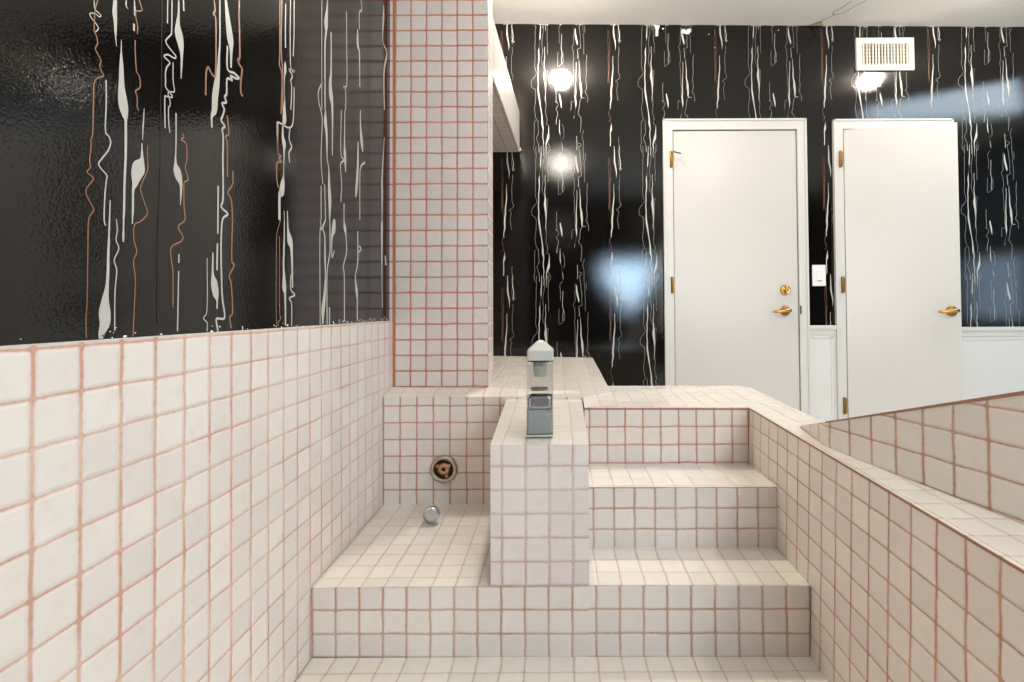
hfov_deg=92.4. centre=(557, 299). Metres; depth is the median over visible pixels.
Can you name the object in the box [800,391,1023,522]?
wall
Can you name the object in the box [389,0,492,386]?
tiled column
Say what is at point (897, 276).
door
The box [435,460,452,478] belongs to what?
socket
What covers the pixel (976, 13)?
ceiling
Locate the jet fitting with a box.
[430,455,457,482]
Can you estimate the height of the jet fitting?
0.100 m
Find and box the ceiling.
[492,0,1023,26]
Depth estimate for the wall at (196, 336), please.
0.83 m
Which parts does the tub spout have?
plate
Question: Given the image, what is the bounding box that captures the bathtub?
[295,356,1023,681]
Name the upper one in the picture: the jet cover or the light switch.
the light switch
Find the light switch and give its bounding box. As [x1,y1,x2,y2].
[812,265,825,285]
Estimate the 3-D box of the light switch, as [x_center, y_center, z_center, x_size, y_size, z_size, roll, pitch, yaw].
[1.605,-0.147,2.998,0.083,0.130,0.010,0,-1,0]
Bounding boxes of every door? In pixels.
[662,118,810,415]
[832,118,962,419]
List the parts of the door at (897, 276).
lever, lever handle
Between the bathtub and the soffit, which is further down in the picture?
the bathtub
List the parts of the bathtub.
panel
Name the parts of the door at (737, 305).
lever, lever handle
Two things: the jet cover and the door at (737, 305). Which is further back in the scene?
the door at (737, 305)
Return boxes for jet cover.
[422,505,439,523]
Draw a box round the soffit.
[492,16,520,151]
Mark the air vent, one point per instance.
(871, 54)
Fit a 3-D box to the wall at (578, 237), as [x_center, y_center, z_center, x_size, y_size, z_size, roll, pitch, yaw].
[1.956,-0.363,3.358,5.205,2.719,0.740,0,-1,0]
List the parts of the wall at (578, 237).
wainscot panel, chair rail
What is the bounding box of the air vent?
[855,38,914,70]
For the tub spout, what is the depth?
1.30 m
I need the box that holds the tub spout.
[526,340,553,436]
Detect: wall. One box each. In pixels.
[0,0,392,681]
[493,24,1023,421]
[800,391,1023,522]
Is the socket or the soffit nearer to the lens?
the socket

